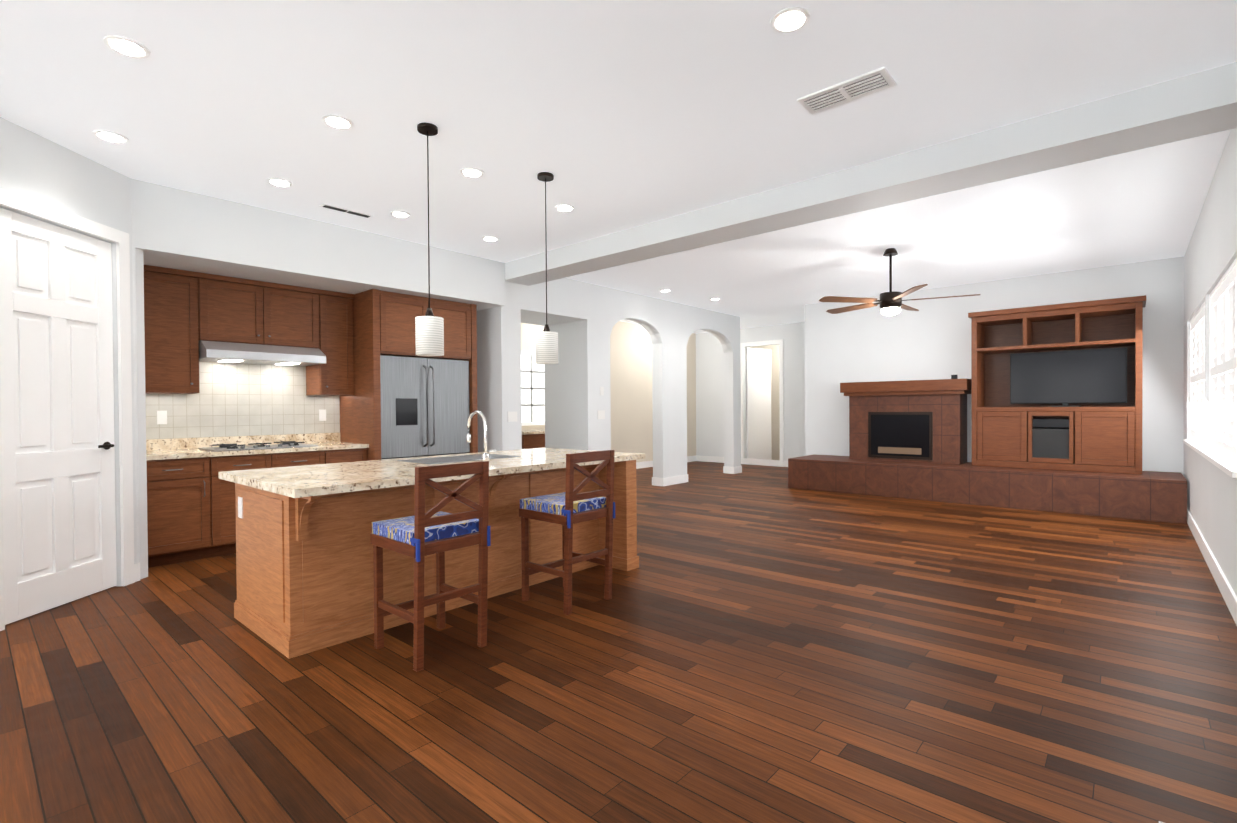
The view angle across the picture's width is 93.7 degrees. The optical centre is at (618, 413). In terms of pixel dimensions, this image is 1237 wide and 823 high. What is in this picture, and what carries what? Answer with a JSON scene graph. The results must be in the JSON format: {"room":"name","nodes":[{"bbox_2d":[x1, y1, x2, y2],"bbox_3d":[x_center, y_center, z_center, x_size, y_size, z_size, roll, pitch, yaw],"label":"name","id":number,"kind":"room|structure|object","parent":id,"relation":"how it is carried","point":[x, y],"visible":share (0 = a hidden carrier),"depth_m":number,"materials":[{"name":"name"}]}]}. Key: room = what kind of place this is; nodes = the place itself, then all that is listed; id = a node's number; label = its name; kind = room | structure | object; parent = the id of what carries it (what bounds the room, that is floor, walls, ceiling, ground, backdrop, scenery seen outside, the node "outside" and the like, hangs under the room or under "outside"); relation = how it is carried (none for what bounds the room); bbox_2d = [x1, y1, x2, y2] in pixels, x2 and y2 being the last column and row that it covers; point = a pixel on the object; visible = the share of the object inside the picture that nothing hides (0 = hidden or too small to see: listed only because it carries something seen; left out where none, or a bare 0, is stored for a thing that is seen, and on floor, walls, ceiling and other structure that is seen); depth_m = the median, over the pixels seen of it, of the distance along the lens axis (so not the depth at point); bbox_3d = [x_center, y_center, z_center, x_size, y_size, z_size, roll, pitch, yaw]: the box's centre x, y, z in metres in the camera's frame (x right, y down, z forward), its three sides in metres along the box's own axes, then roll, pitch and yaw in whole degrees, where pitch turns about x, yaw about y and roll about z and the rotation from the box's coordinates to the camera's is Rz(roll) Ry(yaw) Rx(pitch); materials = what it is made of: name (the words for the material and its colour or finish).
{"room":"living room","nodes":[
{"label":"living room","id":0,"kind":"room"},
{"bbox_2d":[0,117,147,585],"bbox_3d":[-3.618,-0.238,3.722,0.130,2.950,1.265,0,1,0],"label":"wall","id":1,"kind":"structure","parent":0,"point":[36,167],"depth_m":3.99,"materials":[{"name":"paint"}]},
{"bbox_2d":[0,208,116,624],"bbox_3d":[-3.595,0.015,3.716,0.557,2.426,0.617,0,1,41],"label":"pantry door","id":2,"kind":"structure","parent":1,"relation":"in","point":[57,421],"depth_m":3.68,"materials":[{"name":"white wood"}]},
{"bbox_2d":[0,188,134,630],"bbox_3d":[-3.540,-0.029,3.717,0.021,2.530,0.980,0,1,0],"label":"door frame","id":3,"kind":"structure","parent":1,"relation":"attached to","point":[12,200],"depth_m":4.12,"materials":[{"name":"white wood"}]},
{"bbox_2d":[134,563,139,581],"bbox_3d":[-3.533,1.171,3.729,0.728,0.130,0.828,0,1,41],"label":"baseboard","id":4,"kind":"structure","parent":1,"relation":"attached to","point":[137,571],"depth_m":4.25,"materials":[{"name":"white wood"}]},
{"bbox_2d":[131,178,504,562],"bbox_3d":[-2.893,-0.265,5.838,1.105,2.950,3.515,0,1,41],"label":"wall","id":5,"kind":"structure","parent":0,"point":[175,228],"depth_m":5.06,"materials":[{"name":"paint"}]},
{"bbox_2d":[157,411,166,423],"bbox_3d":[-4.037,0.035,5.128,0.005,0.120,0.070,0,1,41],"label":"electrical outlet plate","id":6,"kind":"object","parent":5,"relation":"attached to","point":[161,417],"depth_m":5.13,"materials":[{"name":"white plastic"}]},
{"bbox_2d":[144,265,211,396],"bbox_3d":[-3.924,-0.697,4.988,0.373,1.044,0.576,0,1,41],"label":"upper cabinet","id":7,"kind":"object","parent":5,"relation":"attached to","point":[173,368],"depth_m":4.90,"materials":[{"name":"brown wood"}]},
{"bbox_2d":[146,433,339,448],"bbox_3d":[-3.629,0.267,5.592,0.020,0.100,1.849,0,1,41],"label":"backsplash","id":8,"kind":"structure","parent":5,"relation":"attached to","point":[153,442],"depth_m":5.47,"materials":[{"name":"beige stone"}]},
{"bbox_2d":[196,272,327,368],"bbox_3d":[-3.383,-0.855,5.471,0.545,0.744,1.000,0,1,41],"label":"upper cabinet","id":9,"kind":"object","parent":5,"relation":"attached to","point":[240,321],"depth_m":5.37,"materials":[{"name":"brown wood"}]},
{"bbox_2d":[319,410,325,420],"bbox_3d":[-3.137,0.019,6.148,0.005,0.120,0.070,0,1,41],"label":"electrical outlet plate","id":10,"kind":"object","parent":5,"relation":"attached to","point":[322,413],"depth_m":6.15,"materials":[{"name":"white plastic"}]},
{"bbox_2d":[296,291,355,396],"bbox_3d":[-3.025,-0.713,6.006,0.373,1.044,0.405,0,1,41],"label":"upper cabinet","id":11,"kind":"object","parent":5,"relation":"attached to","point":[337,378],"depth_m":5.95,"materials":[{"name":"brown wood"}]},
{"bbox_2d":[356,289,435,356],"bbox_3d":[-2.489,-0.925,6.296,0.793,0.634,0.603,0,1,41],"label":"upper cabinet","id":12,"kind":"object","parent":5,"relation":"attached to","point":[385,320],"depth_m":5.93,"materials":[{"name":"brown wood"}]},
{"bbox_2d":[436,299,471,360],"bbox_3d":[-2.173,-0.931,6.654,0.793,0.634,0.603,0,1,41],"label":"upper cabinet","id":13,"kind":"object","parent":5,"relation":"attached to","point":[457,316],"depth_m":6.48,"materials":[{"name":"brown wood"}]},
{"bbox_2d":[521,321,695,461],"bbox_3d":[-0.622,-0.331,10.798,0.150,2.950,7.370,0,1,41],"label":"wall","id":14,"kind":"structure","parent":0,"point":[631,387],"depth_m":11.73,"materials":[{"name":"paint"}]},
{"bbox_2d":[521,350,544,425],"bbox_3d":[-1.457,-0.419,9.713,0.029,1.240,0.820,0,1,41],"label":"nook window","id":15,"kind":"structure","parent":14,"relation":"in","point":[532,392],"depth_m":9.72,"materials":[{"name":"white"}]},
{"bbox_2d":[477,278,740,477],"bbox_3d":[0.142,-0.320,9.191,0.880,2.950,5.570,0,1,41],"label":"wall","id":16,"kind":"structure","parent":0,"point":[583,318],"depth_m":8.14,"materials":[{"name":"paint"}]},
{"bbox_2d":[508,412,516,421],"bbox_3d":[-1.266,0.038,6.925,0.007,0.120,0.140,0,1,41],"label":"switch plate","id":17,"kind":"object","parent":16,"relation":"attached to","point":[512,416],"depth_m":6.92,"materials":[{"name":"white plastic"}]},
{"bbox_2d":[598,410,604,418],"bbox_3d":[-0.241,0.019,8.087,0.007,0.120,0.140,0,1,41],"label":"switch plate","id":18,"kind":"object","parent":16,"relation":"attached to","point":[601,414],"depth_m":8.09,"materials":[{"name":"white plastic"}]},
{"bbox_2d":[600,387,603,394],"bbox_3d":[-0.233,-0.311,8.095,0.007,0.120,0.070,0,1,41],"label":"switch plate","id":19,"kind":"object","parent":16,"relation":"attached to","point":[601,388],"depth_m":8.09,"materials":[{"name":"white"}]},
{"bbox_2d":[636,455,787,485],"bbox_3d":[0.767,1.081,9.653,3.450,0.130,7.044,0,1,41],"label":"baseboard","id":20,"kind":"structure","parent":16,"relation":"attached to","point":[668,481],"depth_m":11.98,"materials":[{"name":"white"}]},
{"bbox_2d":[0,461,1236,822],"bbox_3d":[-0.310,1.242,5.901,10.600,0.100,16.900,0,1,41],"label":"floor","id":21,"kind":"structure","parent":0,"point":[754,643],"depth_m":2.57,"materials":[{"name":"brown wood"}]},
{"bbox_2d":[146,457,223,567],"bbox_3d":[-3.805,0.795,4.907,0.663,0.860,0.576,0,1,41],"label":"base cabinet","id":22,"kind":"object","parent":21,"relation":"on","point":[185,497],"depth_m":4.73,"materials":[{"name":"brown wood"}]},
{"bbox_2d":[146,441,367,460],"bbox_3d":[-3.379,0.337,5.372,0.686,0.038,1.849,0,1,41],"label":"countertop","id":23,"kind":"structure","parent":22,"relation":"on","point":[151,454],"depth_m":5.06,"materials":[{"name":"beige stone"}]},
{"bbox_2d":[196,441,319,452],"bbox_3d":[-3.336,0.300,5.394,0.490,0.033,0.840,0,1,41],"label":"cooktop","id":24,"kind":"object","parent":23,"relation":"in","point":[239,444],"depth_m":5.37,"materials":[{"name":"metal"}]},
{"bbox_2d":[224,449,327,554],"bbox_3d":[-3.376,0.788,5.393,0.663,0.860,0.988,0,1,41],"label":"base cabinet","id":25,"kind":"object","parent":21,"relation":"on","point":[254,460],"depth_m":5.06,"materials":[{"name":"brown wood"}]},
{"bbox_2d":[328,445,371,463],"bbox_3d":[-2.932,0.779,5.896,0.663,0.860,0.486,0,1,41],"label":"base cabinet","id":26,"kind":"object","parent":21,"relation":"on","point":[334,455],"depth_m":5.72,"materials":[{"name":"brown wood"}]},
{"bbox_2d":[344,353,471,459],"bbox_3d":[-2.327,0.299,6.492,0.730,1.800,1.064,0,1,41],"label":"refrigerator","id":27,"kind":"object","parent":21,"relation":"on","point":[402,407],"depth_m":6.12,"materials":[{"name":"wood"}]},
{"bbox_2d":[370,461,490,671],"bbox_3d":[-0.979,0.738,3.029,0.475,0.975,0.420,0,1,41],"label":"stool","id":28,"kind":"object","parent":21,"relation":"on","point":[419,535],"visible":1,"depth_m":2.92,"materials":[{"name":"brown wood"}]},
{"bbox_2d":[234,458,641,658],"bbox_3d":[-1.084,0.794,4.008,1.180,0.844,2.416,0,1,41],"label":"kitchen island","id":29,"kind":"object","parent":21,"relation":"on","point":[304,567],"depth_m":3.28,"materials":[{"name":"brown wood"}]},
{"bbox_2d":[218,448,644,497],"bbox_3d":[-1.080,0.352,4.006,1.190,0.040,2.560,0,1,41],"label":"island countertop","id":30,"kind":"structure","parent":29,"relation":"on","point":[291,481],"depth_m":3.46,"materials":[{"name":"beige stone"}]},
{"bbox_2d":[522,430,544,448],"bbox_3d":[-1.229,0.721,9.571,0.495,0.880,1.240,0,1,41],"label":"base cabinet","id":31,"kind":"object","parent":21,"relation":"on","point":[533,439],"visible":0.25,"depth_m":9.13,"materials":[{"name":"brown wood"}]},
{"bbox_2d":[519,450,614,614],"bbox_3d":[-0.331,0.726,3.764,0.475,0.975,0.420,0,1,41],"label":"stool","id":32,"kind":"object","parent":21,"relation":"on","point":[569,507],"visible":1,"depth_m":3.66,"materials":[{"name":"brown wood"}]},
{"bbox_2d":[788,375,1186,523],"bbox_3d":[4.559,0.308,7.802,4.375,1.660,0.975,0,1,41],"label":"fireplace","id":33,"kind":"object","parent":21,"relation":"on","point":[907,439],"visible":0.94,"depth_m":7.84,"materials":[{"name":"stone"}]},
{"bbox_2d":[976,411,1039,462],"bbox_3d":[5.091,0.285,7.598,0.593,0.637,0.534,0,1,41],"label":"base cabinet","id":34,"kind":"object","parent":33,"relation":"on","point":[1001,436],"depth_m":7.40,"materials":[{"name":"brown wood"}]},
{"bbox_2d":[1032,427,1067,466],"bbox_3d":[5.450,0.396,7.282,0.445,0.417,0.532,0,1,41],"label":"base cabinet","id":35,"kind":"object","parent":33,"relation":"on","point":[1049,444],"depth_m":7.10,"materials":[{"name":"brown wood"}]},
{"bbox_2d":[1068,411,1135,466],"bbox_3d":[5.809,0.286,6.965,0.593,0.637,0.534,0,1,41],"label":"base cabinet","id":36,"kind":"object","parent":33,"relation":"on","point":[1095,438],"depth_m":6.77,"materials":[{"name":"brown wood"}]},
{"bbox_2d":[0,0,1236,332],"bbox_3d":[-0.331,-1.808,5.870,10.600,0.100,16.900,0,1,41],"label":"ceiling","id":37,"kind":"structure","parent":0,"point":[612,116],"depth_m":3.37,"materials":[{"name":"paint"}]},
{"bbox_2d":[93,130,128,143],"bbox_3d":[-3.143,-1.711,3.591,0.168,0.009,0.168,0,1,14],"label":"recessed light","id":38,"kind":"object","parent":37,"relation":"in","point":[109,136],"depth_m":3.58,"materials":[{"name":"white"}]},
{"bbox_2d":[103,35,150,58],"bbox_3d":[-2.294,-1.708,2.709,0.168,0.009,0.168,0,1,-4],"label":"recessed light","id":39,"kind":"object","parent":37,"relation":"in","point":[125,46],"depth_m":2.70,"materials":[{"name":"white"}]},
{"bbox_2d":[266,178,292,186],"bbox_3d":[-2.530,-1.723,4.331,0.168,0.009,0.168,0,1,32],"label":"recessed light","id":40,"kind":"object","parent":37,"relation":"in","point":[279,182],"depth_m":4.31,"materials":[{"name":"white"}]},
{"bbox_2d":[322,115,353,129],"bbox_3d":[-1.659,-1.720,3.429,0.168,0.009,0.168,0,1,-4],"label":"recessed light","id":41,"kind":"object","parent":37,"relation":"in","point":[334,121],"depth_m":3.42,"materials":[{"name":"white"}]},
{"bbox_2d":[319,203,373,218],"bbox_3d":[-2.321,-1.730,4.960,0.100,0.009,0.420,0,1,41],"label":"ceiling vent","id":42,"kind":"object","parent":37,"relation":"in","point":[324,205],"depth_m":4.94,"materials":[{"name":"white metal"}]},
{"bbox_2d":[390,211,410,217],"bbox_3d":[-1.902,-1.734,5.057,0.168,0.009,0.168,0,1,32],"label":"recessed light","id":43,"kind":"object","parent":37,"relation":"in","point":[401,214],"depth_m":5.04,"materials":[{"name":"white"}]},
{"bbox_2d":[415,122,443,355],"bbox_3d":[-1.149,-1.041,3.510,0.164,1.375,0.164,0,1,41],"label":"pendant light","id":44,"kind":"object","parent":37,"relation":"hanging from","point":[429,333],"visible":1,"depth_m":3.46,"materials":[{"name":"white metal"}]},
{"bbox_2d":[460,167,483,177],"bbox_3d":[-1.054,-1.732,4.175,0.168,0.009,0.168,0,1,-4],"label":"recessed light","id":45,"kind":"object","parent":37,"relation":"in","point":[468,172],"depth_m":4.16,"materials":[{"name":"white"}]},
{"bbox_2d":[482,236,498,241],"bbox_3d":[-1.283,-1.746,5.804,0.168,0.009,0.168,0,1,14],"label":"recessed light","id":46,"kind":"object","parent":37,"relation":"in","point":[486,238],"depth_m":5.78,"materials":[{"name":"white"}]},
{"bbox_2d":[536,172,557,363],"bbox_3d":[-0.528,-1.053,4.243,0.164,1.375,0.164,0,1,41],"label":"pendant light","id":47,"kind":"object","parent":37,"relation":"hanging from","point":[546,345],"visible":1,"depth_m":4.19,"materials":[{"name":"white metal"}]},
{"bbox_2d":[555,204,574,211],"bbox_3d":[-0.456,-1.743,4.928,0.168,0.009,0.168,0,1,32],"label":"recessed light","id":48,"kind":"object","parent":37,"relation":"in","point":[563,207],"depth_m":4.92,"materials":[{"name":"white"}]},
{"bbox_2d":[770,7,809,33],"bbox_3d":[0.755,-1.728,2.553,0.168,0.009,0.168,0,1,14],"label":"recessed light","id":49,"kind":"object","parent":37,"relation":"in","point":[789,20],"depth_m":2.54,"materials":[{"name":"white"}]},
{"bbox_2d":[797,66,896,114],"bbox_3d":[1.229,-1.731,3.135,0.460,0.019,0.210,0,1,41],"label":"ceiling vent","id":50,"kind":"object","parent":37,"relation":"in","point":[859,87],"depth_m":3.11,"materials":[{"name":"white metal"}]},
{"bbox_2d":[505,62,1236,285],"bbox_3d":[0.884,-1.659,5.094,6.350,0.200,0.400,0,1,41],"label":"beam","id":51,"kind":"structure","parent":37,"relation":"attached to","point":[1198,104],"depth_m":3.82,"materials":[{"name":"paint"}]},
{"bbox_2d":[819,248,980,315],"bbox_3d":[3.003,-1.426,6.351,1.610,0.720,1.539,0,1,41],"label":"ceiling fan","id":52,"kind":"object","parent":37,"relation":"hanging from","point":[890,302],"visible":1,"depth_m":6.24,"materials":[{"name":"brown wood"}]},
{"bbox_2d":[696,322,804,460],"bbox_3d":[3.126,-0.372,12.325,3.750,2.950,0.120,0,1,41],"label":"wall","id":53,"kind":"structure","parent":0,"point":[709,396],"depth_m":12.97,"materials":[{"name":"paint"}]},
{"bbox_2d":[740,339,783,466],"bbox_3d":[3.028,-0.214,12.320,1.020,2.635,0.019,0,1,41],"label":"door frame","id":54,"kind":"structure","parent":53,"relation":"attached to","point":[758,404],"depth_m":12.32,"materials":[{"name":"white wood"}]},
{"bbox_2d":[805,256,1183,474],"bbox_3d":[4.954,-0.343,8.200,4.750,2.950,0.150,0,1,41],"label":"wall","id":55,"kind":"structure","parent":0,"point":[930,339],"depth_m":8.19,"materials":[{"name":"paint"}]},
{"bbox_2d":[1183,128,1236,595],"bbox_3d":[2.162,-0.258,1.596,0.200,2.950,13.750,0,1,41],"label":"wall","id":56,"kind":"structure","parent":0,"point":[1210,256],"depth_m":4.43,"materials":[{"name":"paint"}]},
{"bbox_2d":[1190,302,1204,446],"bbox_3d":[5.556,-0.346,5.529,0.054,1.272,1.952,0,1,41],"label":"window shutters","id":57,"kind":"object","parent":56,"relation":"attached to","point":[1197,377],"visible":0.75,"depth_m":5.62,"materials":[{"name":"white"}]},
{"bbox_2d":[1183,439,1236,477],"bbox_3d":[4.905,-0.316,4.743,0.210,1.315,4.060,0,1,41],"label":"window sill","id":58,"kind":"structure","parent":56,"relation":"in","point":[1224,467],"depth_m":4.08,"materials":[{"name":"white"}]},
{"bbox_2d":[1187,508,1236,625],"bbox_3d":[2.041,1.153,1.625,0.014,0.130,13.600,0,1,41],"label":"baseboard","id":59,"kind":"structure","parent":56,"relation":"attached to","point":[1225,588],"depth_m":4.06,"materials":[{"name":"white wood"}]},
{"bbox_2d":[1209,258,1236,466],"bbox_3d":[4.206,-0.321,3.999,0.054,1.272,1.952,0,1,41],"label":"window","id":60,"kind":"structure","parent":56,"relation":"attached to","point":[1222,331],"depth_m":4.02,"materials":[{"name":"white glass"}]}
]}

